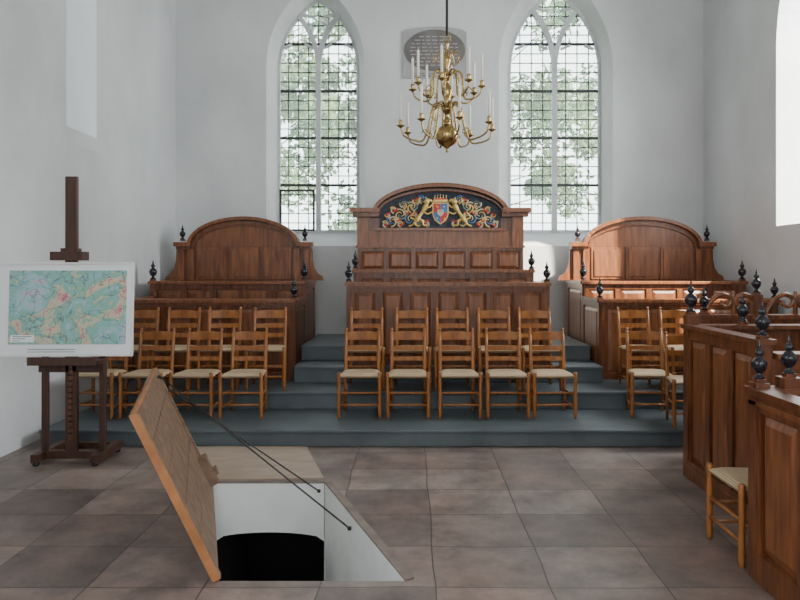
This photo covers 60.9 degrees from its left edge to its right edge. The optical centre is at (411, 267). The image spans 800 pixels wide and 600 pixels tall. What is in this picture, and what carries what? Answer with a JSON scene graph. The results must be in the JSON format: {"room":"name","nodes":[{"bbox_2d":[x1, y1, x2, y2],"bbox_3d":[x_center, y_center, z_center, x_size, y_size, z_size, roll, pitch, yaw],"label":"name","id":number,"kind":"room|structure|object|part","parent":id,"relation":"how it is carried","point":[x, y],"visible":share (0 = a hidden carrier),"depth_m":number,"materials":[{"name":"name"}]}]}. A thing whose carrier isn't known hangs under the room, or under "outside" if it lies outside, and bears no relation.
{"room":"house of worship","nodes":[
{"label":"house of worship","id":0,"kind":"room"},
{"bbox_2d":[0,0,175,456],"bbox_3d":[-3.850,-2.020,2.250,0.400,7.800,16.500,0,0,0],"label":"wall","id":1,"kind":"structure","parent":0,"point":[88,87],"depth_m":7.58,"materials":[{"name":"paint"}]},
{"bbox_2d":[168,388,320,492],"bbox_3d":[-1.297,1.334,5.263,1.182,0.805,0.033,0,0,0],"label":"rod","id":2,"kind":"object","parent":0,"point":[170,389],"depth_m":5.26,"materials":[{"name":"black metal"}]},
{"bbox_2d":[158,375,351,530],"bbox_3d":[-1.151,1.280,4.823,1.490,0.964,0.533,0,0,0],"label":"rod","id":3,"kind":"object","parent":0,"point":[349,528],"depth_m":4.80,"materials":[{"name":"black metal"}]},
{"bbox_2d":[0,439,774,599],"bbox_3d":[0.425,1.680,2.250,8.350,0.001,16.700,0,0,0],"label":"floor","id":4,"kind":"structure","parent":0,"point":[466,522],"depth_m":4.37,"materials":[{"name":"tile"}]},
{"bbox_2d":[27,176,121,466],"bbox_3d":[-2.940,0.445,5.970,0.580,2.470,0.540,0,0,0],"label":"wooden easel","id":5,"kind":"object","parent":4,"relation":"on","point":[71,447],"visible":0.97,"depth_m":5.86,"materials":[{"name":"brown wood"}]},
{"bbox_2d":[0,262,134,356],"bbox_3d":[-2.966,0.351,5.796,1.170,0.801,0.067,0,0,-2],"label":"framed map","id":6,"kind":"object","parent":5,"relation":"attached to","point":[47,308],"visible":1,"depth_m":5.79},
{"bbox_2d":[129,367,220,581],"bbox_3d":[-1.516,1.229,4.476,0.500,0.911,1.876,0,0,-17],"label":"trapdoor lid","id":7,"kind":"object","parent":4,"relation":"on","point":[188,477],"visible":1,"depth_m":4.12,"materials":[{"name":"brown wood"}]},
{"bbox_3d":[-1.515,1.229,4.476,0.499,0.911,1.876,0,0,-17],"label":"lid","id":8,"kind":"part","parent":7,"relation":"part of","materials":[{"name":"wood"}]},
{"bbox_2d":[197,446,323,480],"bbox_3d":[-1.360,1.673,5.860,1.320,0.013,1.000,0,0,0],"label":"plywood board","id":9,"kind":"object","parent":4,"relation":"on","point":[234,463],"visible":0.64,"depth_m":5.83,"materials":[{"name":"beige wood"}]},
{"bbox_2d":[213,484,403,580],"bbox_3d":[-0.800,2.530,4.975,1.600,1.700,2.750,0,0,0],"label":"pit","id":10,"kind":"object","parent":4,"relation":"in","point":[265,532],"visible":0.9,"depth_m":5.30,"materials":[{"name":"white paint"}]},
{"bbox_2d":[219,481,413,579],"bbox_3d":[-0.540,1.674,4.710,0.691,0.012,2.276,0,0,-42],"label":"trim","id":11,"kind":"structure","parent":4,"relation":"on","point":[395,562],"depth_m":4.41,"materials":[{"name":"stone"}]},
{"bbox_2d":[39,406,682,445],"bbox_3d":[0.495,1.599,8.432,7.990,0.159,4.115,0,0,0],"label":"step","id":12,"kind":"structure","parent":4,"relation":"on","point":[278,427],"depth_m":6.48,"materials":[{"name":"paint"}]},
{"bbox_2d":[79,356,128,418],"bbox_3d":[-3.219,1.080,7.069,0.452,0.880,0.477,0,0,2],"label":"chair","id":13,"kind":"object","parent":12,"relation":"on","point":[111,373],"visible":0.48,"depth_m":7.03,"materials":[{"name":"brown wood"}]},
{"bbox_2d":[118,328,175,418],"bbox_3d":[-2.730,1.080,7.069,0.452,0.880,0.477,0,0,1],"label":"chair","id":14,"kind":"object","parent":12,"relation":"on","point":[140,373],"visible":0.7,"depth_m":7.23,"materials":[{"name":"brown wood"}]},
{"bbox_2d":[169,328,222,418],"bbox_3d":[-2.219,1.080,7.069,0.452,0.880,0.477,0,0,2],"label":"chair","id":15,"kind":"object","parent":12,"relation":"on","point":[188,373],"visible":0.86,"depth_m":7.22,"materials":[{"name":"brown wood"}]},
{"bbox_2d":[218,328,267,418],"bbox_3d":[-1.731,1.080,7.069,0.452,0.880,0.477,0,0,-1],"label":"chair","id":16,"kind":"object","parent":12,"relation":"on","point":[233,373],"visible":1,"depth_m":7.21,"materials":[{"name":"brown wood"}]},
{"bbox_2d":[337,328,381,418],"bbox_3d":[-0.530,1.080,7.069,0.452,0.880,0.477,0,0,0],"label":"chair","id":17,"kind":"object","parent":12,"relation":"on","point":[356,335],"visible":1,"depth_m":7.21,"materials":[{"name":"brown wood"}]},
{"bbox_2d":[107,379,682,408],"bbox_3d":[0.595,1.425,8.893,7.790,0.189,3.195,0,0,0],"label":"step","id":18,"kind":"structure","parent":12,"relation":"on","point":[608,394],"depth_m":7.32,"materials":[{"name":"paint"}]},
{"bbox_2d":[108,307,159,389],"bbox_3d":[-3.102,0.890,7.649,0.452,0.880,0.477,0,0,-3],"label":"chair","id":19,"kind":"object","parent":18,"relation":"on","point":[137,313],"visible":0.3,"depth_m":7.84,"materials":[{"name":"brown wood"}]},
{"bbox_2d":[150,307,200,389],"bbox_3d":[-2.630,0.890,7.649,0.452,0.880,0.477,0,0,0],"label":"chair","id":20,"kind":"object","parent":18,"relation":"on","point":[178,313],"visible":0.56,"depth_m":7.83,"materials":[{"name":"brown wood"}]},
{"bbox_2d":[196,307,241,389],"bbox_3d":[-2.142,0.890,7.649,0.452,0.880,0.477,0,0,-5],"label":"chair","id":21,"kind":"object","parent":18,"relation":"on","point":[219,313],"visible":0.59,"depth_m":7.82,"materials":[{"name":"brown wood"}]},
{"bbox_2d":[128,216,323,378],"bbox_3d":[-2.420,0.295,8.970,2.279,2.069,1.800,0,0,0],"label":"stall","id":22,"kind":"object","parent":18,"relation":"on","point":[246,262],"visible":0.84,"depth_m":8.93,"materials":[{"name":"brown wood"}]},
{"bbox_2d":[244,307,286,389],"bbox_3d":[-1.622,0.890,7.649,0.452,0.880,0.477,0,0,-4],"label":"chair","id":23,"kind":"object","parent":18,"relation":"on","point":[264,313],"visible":0.76,"depth_m":7.81,"materials":[{"name":"brown wood"}]},
{"bbox_2d":[343,307,384,390],"bbox_3d":[-0.520,0.890,7.609,0.452,0.880,0.477,0,0,0],"label":"chair","id":24,"kind":"object","parent":18,"relation":"on","point":[363,313],"visible":0.56,"depth_m":7.76,"materials":[{"name":"brown wood"}]},
{"bbox_2d":[393,307,430,390],"bbox_3d":[-0.009,0.890,7.609,0.452,0.880,0.477,0,0,1],"label":"chair","id":25,"kind":"object","parent":18,"relation":"on","point":[407,313],"visible":0.54,"depth_m":7.77,"materials":[{"name":"brown wood"}]},
{"bbox_2d":[293,360,602,382],"bbox_3d":[0.420,1.234,9.172,3.580,0.189,2.635,0,0,0],"label":"step","id":26,"kind":"structure","parent":18,"relation":"on","point":[305,371],"depth_m":7.88,"materials":[{"name":"paint"}]},
{"bbox_2d":[301,334,344,359],"bbox_3d":[-1.085,1.050,9.152,0.570,0.179,1.495,0,0,0],"label":"step","id":27,"kind":"structure","parent":26,"relation":"on","point":[321,346],"depth_m":8.43,"materials":[{"name":"paint"}]},
{"bbox_2d":[345,183,550,364],"bbox_3d":[0.400,-0.025,8.825,2.540,2.330,1.750,0,0,0],"label":"pews","id":28,"kind":"object","parent":26,"relation":"on","point":[444,246],"visible":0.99,"depth_m":9.47,"materials":[{"name":"brown wood"}]},
{"bbox_2d":[552,334,590,359],"bbox_3d":[1.930,1.050,9.152,0.560,0.179,1.495,0,0,0],"label":"step","id":29,"kind":"structure","parent":26,"relation":"on","point":[575,349],"depth_m":8.43,"materials":[{"name":"paint"}]},
{"bbox_2d":[434,307,474,390],"bbox_3d":[0.460,0.890,7.609,0.452,0.880,0.477,0,0,0],"label":"chair","id":30,"kind":"object","parent":18,"relation":"on","point":[448,313],"visible":0.58,"depth_m":7.76,"materials":[{"name":"brown wood"}]},
{"bbox_2d":[477,307,517,390],"bbox_3d":[0.940,0.890,7.609,0.452,0.880,0.477,0,0,-1],"label":"chair","id":31,"kind":"object","parent":18,"relation":"on","point":[489,313],"visible":0.58,"depth_m":7.76,"materials":[{"name":"brown wood"}]},
{"bbox_2d":[517,307,561,390],"bbox_3d":[1.409,0.890,7.609,0.452,0.880,0.477,0,0,-1],"label":"chair","id":32,"kind":"object","parent":18,"relation":"on","point":[530,313],"visible":0.63,"depth_m":7.76,"materials":[{"name":"brown wood"}]},
{"bbox_2d":[616,307,668,383],"bbox_3d":[2.568,0.890,7.649,0.452,0.880,0.477,0,0,-4],"label":"chair","id":33,"kind":"object","parent":18,"relation":"on","point":[626,313],"visible":0.58,"depth_m":7.81,"materials":[{"name":"brown wood"}]},
{"bbox_2d":[558,216,781,378],"bbox_3d":[3.310,0.295,8.970,2.379,2.069,1.800,0,0,0],"label":"stall","id":34,"kind":"object","parent":18,"relation":"on","point":[639,262],"visible":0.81,"depth_m":9.61,"materials":[{"name":"brown wood"}]},
{"bbox_2d":[659,307,684,389],"bbox_3d":[3.050,0.890,7.649,0.452,0.880,0.477,0,0,-1],"label":"chair","id":35,"kind":"object","parent":18,"relation":"on","point":[668,313],"visible":0.33,"depth_m":7.84,"materials":[{"name":"brown wood"}]},
{"bbox_2d":[386,328,430,418],"bbox_3d":[-0.040,1.080,7.069,0.452,0.880,0.477,0,0,0],"label":"chair","id":36,"kind":"object","parent":12,"relation":"on","point":[401,335],"visible":1,"depth_m":7.21,"materials":[{"name":"brown wood"}]},
{"bbox_2d":[438,328,482,418],"bbox_3d":[0.479,1.080,7.069,0.452,0.880,0.477,0,0,-2],"label":"chair","id":37,"kind":"object","parent":12,"relation":"on","point":[471,373],"visible":1,"depth_m":7.22,"materials":[{"name":"brown wood"}]},
{"bbox_2d":[485,328,530,418],"bbox_3d":[0.970,1.080,7.069,0.452,0.880,0.477,0,0,0],"label":"chair","id":38,"kind":"object","parent":12,"relation":"on","point":[518,373],"visible":1,"depth_m":7.21,"materials":[{"name":"brown wood"}]},
{"bbox_2d":[528,328,576,418],"bbox_3d":[1.440,1.080,7.069,0.452,0.880,0.477,0,0,0],"label":"chair","id":39,"kind":"object","parent":12,"relation":"on","point":[562,373],"visible":0.99,"depth_m":7.21,"materials":[{"name":"brown wood"}]},
{"bbox_2d":[625,327,675,417],"bbox_3d":[2.464,1.080,7.088,0.452,0.880,0.477,0,0,7],"label":"chair","id":40,"kind":"object","parent":12,"relation":"on","point":[633,373],"visible":0.88,"depth_m":7.24,"materials":[{"name":"brown wood"}]},
{"bbox_2d":[664,331,682,428],"bbox_3d":[2.713,1.080,6.638,0.452,0.880,0.477,0,0,7],"label":"chair","id":41,"kind":"object","parent":12,"relation":"on","point":[675,380],"visible":0.38,"depth_m":6.80,"materials":[{"name":"brown wood"}]},
{"bbox_2d":[706,462,747,568],"bbox_3d":[2.069,1.240,4.020,0.477,0.880,0.452,0,0,0],"label":"chair","id":42,"kind":"object","parent":4,"relation":"on","point":[736,478],"visible":0.51,"depth_m":4.03,"materials":[{"name":"brown wood"}]},
{"bbox_2d":[681,280,799,519],"bbox_3d":[3.245,0.887,4.925,2.110,1.584,1.230,0,0,0],"label":"pew","id":43,"kind":"object","parent":4,"relation":"on","point":[717,358],"visible":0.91,"depth_m":5.01,"materials":[{"name":"brown wood"}]},
{"bbox_2d":[697,269,799,323],"bbox_3d":[3.495,0.843,5.955,1.810,1.672,0.510,0,0,0],"label":"pew","id":44,"kind":"object","parent":4,"relation":"on","point":[755,298],"visible":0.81,"depth_m":6.12,"materials":[{"name":"brown wood"}]},
{"bbox_2d":[743,335,799,599],"bbox_3d":[2.610,1.020,3.020,1.580,1.317,1.440,0,0,0],"label":"pew","id":45,"kind":"object","parent":4,"relation":"on","point":[773,410],"visible":1,"depth_m":3.50,"materials":[{"name":"brown wood"}]},
{"bbox_2d":[176,0,702,335],"bbox_3d":[0.425,-2.020,10.675,8.150,7.800,0.350,0,0,0],"label":"wall","id":46,"kind":"structure","parent":0,"point":[651,51],"depth_m":10.50,"materials":[{"name":"paint"}]},
{"bbox_2d":[277,0,358,232],"bbox_3d":[-1.490,-2.421,10.855,1.350,3.773,0.110,0,0,0],"label":"window","id":47,"kind":"structure","parent":46,"relation":"in","point":[318,48],"depth_m":10.82,"materials":[{"name":"clear glass"}]},
{"bbox_2d":[403,26,466,78],"bbox_3d":[0.350,-3.320,10.478,0.980,0.800,0.042,0,0,0],"label":"tablet","id":48,"kind":"object","parent":46,"relation":"attached to","point":[428,40],"visible":0.73,"depth_m":10.46,"materials":[{"name":"stone"}]},
{"bbox_2d":[508,0,600,232],"bbox_3d":[2.270,-2.489,10.855,1.530,3.909,0.110,0,0,0],"label":"window","id":49,"kind":"structure","parent":46,"relation":"in","point":[554,48],"depth_m":10.84,"materials":[{"name":"clear glass"}]},
{"bbox_2d":[703,0,799,313],"bbox_3d":[4.700,-2.020,2.250,0.400,7.800,16.500,0,0,0],"label":"wall","id":50,"kind":"structure","parent":0,"point":[751,48],"depth_m":8.93,"materials":[{"name":"paint"}]},
{"bbox_3d":[0.425,-5.970,2.250,9.150,0.100,17.500,0,0,0],"label":"ceiling","id":51,"kind":"structure","parent":0,"visible":0},
{"bbox_2d":[396,0,495,152],"bbox_3d":[0.370,-3.565,7.200,1.014,4.690,1.016,0,0,11],"label":"brass chandelier","id":52,"kind":"object","parent":51,"relation":"hanging from","point":[447,135],"visible":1,"depth_m":7.14,"materials":[{"name":"metal"}]},
{"label":"outside","id":53,"kind":"structure","parent":0,"visible":0},
{"bbox_3d":[0.000,2.005,28.100,60.000,0.050,33.800,0,0,0],"label":"ground","id":54,"kind":"structure","parent":53,"visible":0},
{"bbox_2d":[281,4,355,229],"bbox_3d":[-4.560,-2.794,17.675,6.904,9.563,5.335,0,0,30],"label":"tree","id":55,"kind":"object","parent":54,"relation":"on","point":[313,11],"visible":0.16,"depth_m":17.14,"materials":[{"name":"green plant"}]},
{"bbox_2d":[281,42,355,229],"bbox_3d":[-0.678,-2.609,19.172,6.255,9.193,4.540,0,0,28],"label":"tree","id":56,"kind":"object","parent":54,"relation":"on","point":[343,199],"visible":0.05,"depth_m":18.86,"materials":[{"name":"green plant"}]},
{"bbox_2d":[353,0,596,220],"bbox_3d":[1.791,-2.706,17.798,6.595,9.386,4.450,0,0,0],"label":"tree","id":57,"kind":"object","parent":54,"relation":"on","point":[547,86],"visible":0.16,"depth_m":17.03,"materials":[{"name":"green plant"}]},
{"bbox_2d":[511,0,596,212],"bbox_3d":[6.282,-2.889,18.571,7.587,9.751,4.851,0,0,0],"label":"tree","id":58,"kind":"object","parent":54,"relation":"on","point":[583,105],"visible":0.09,"depth_m":19.03,"materials":[{"name":"green plant"}]}
]}

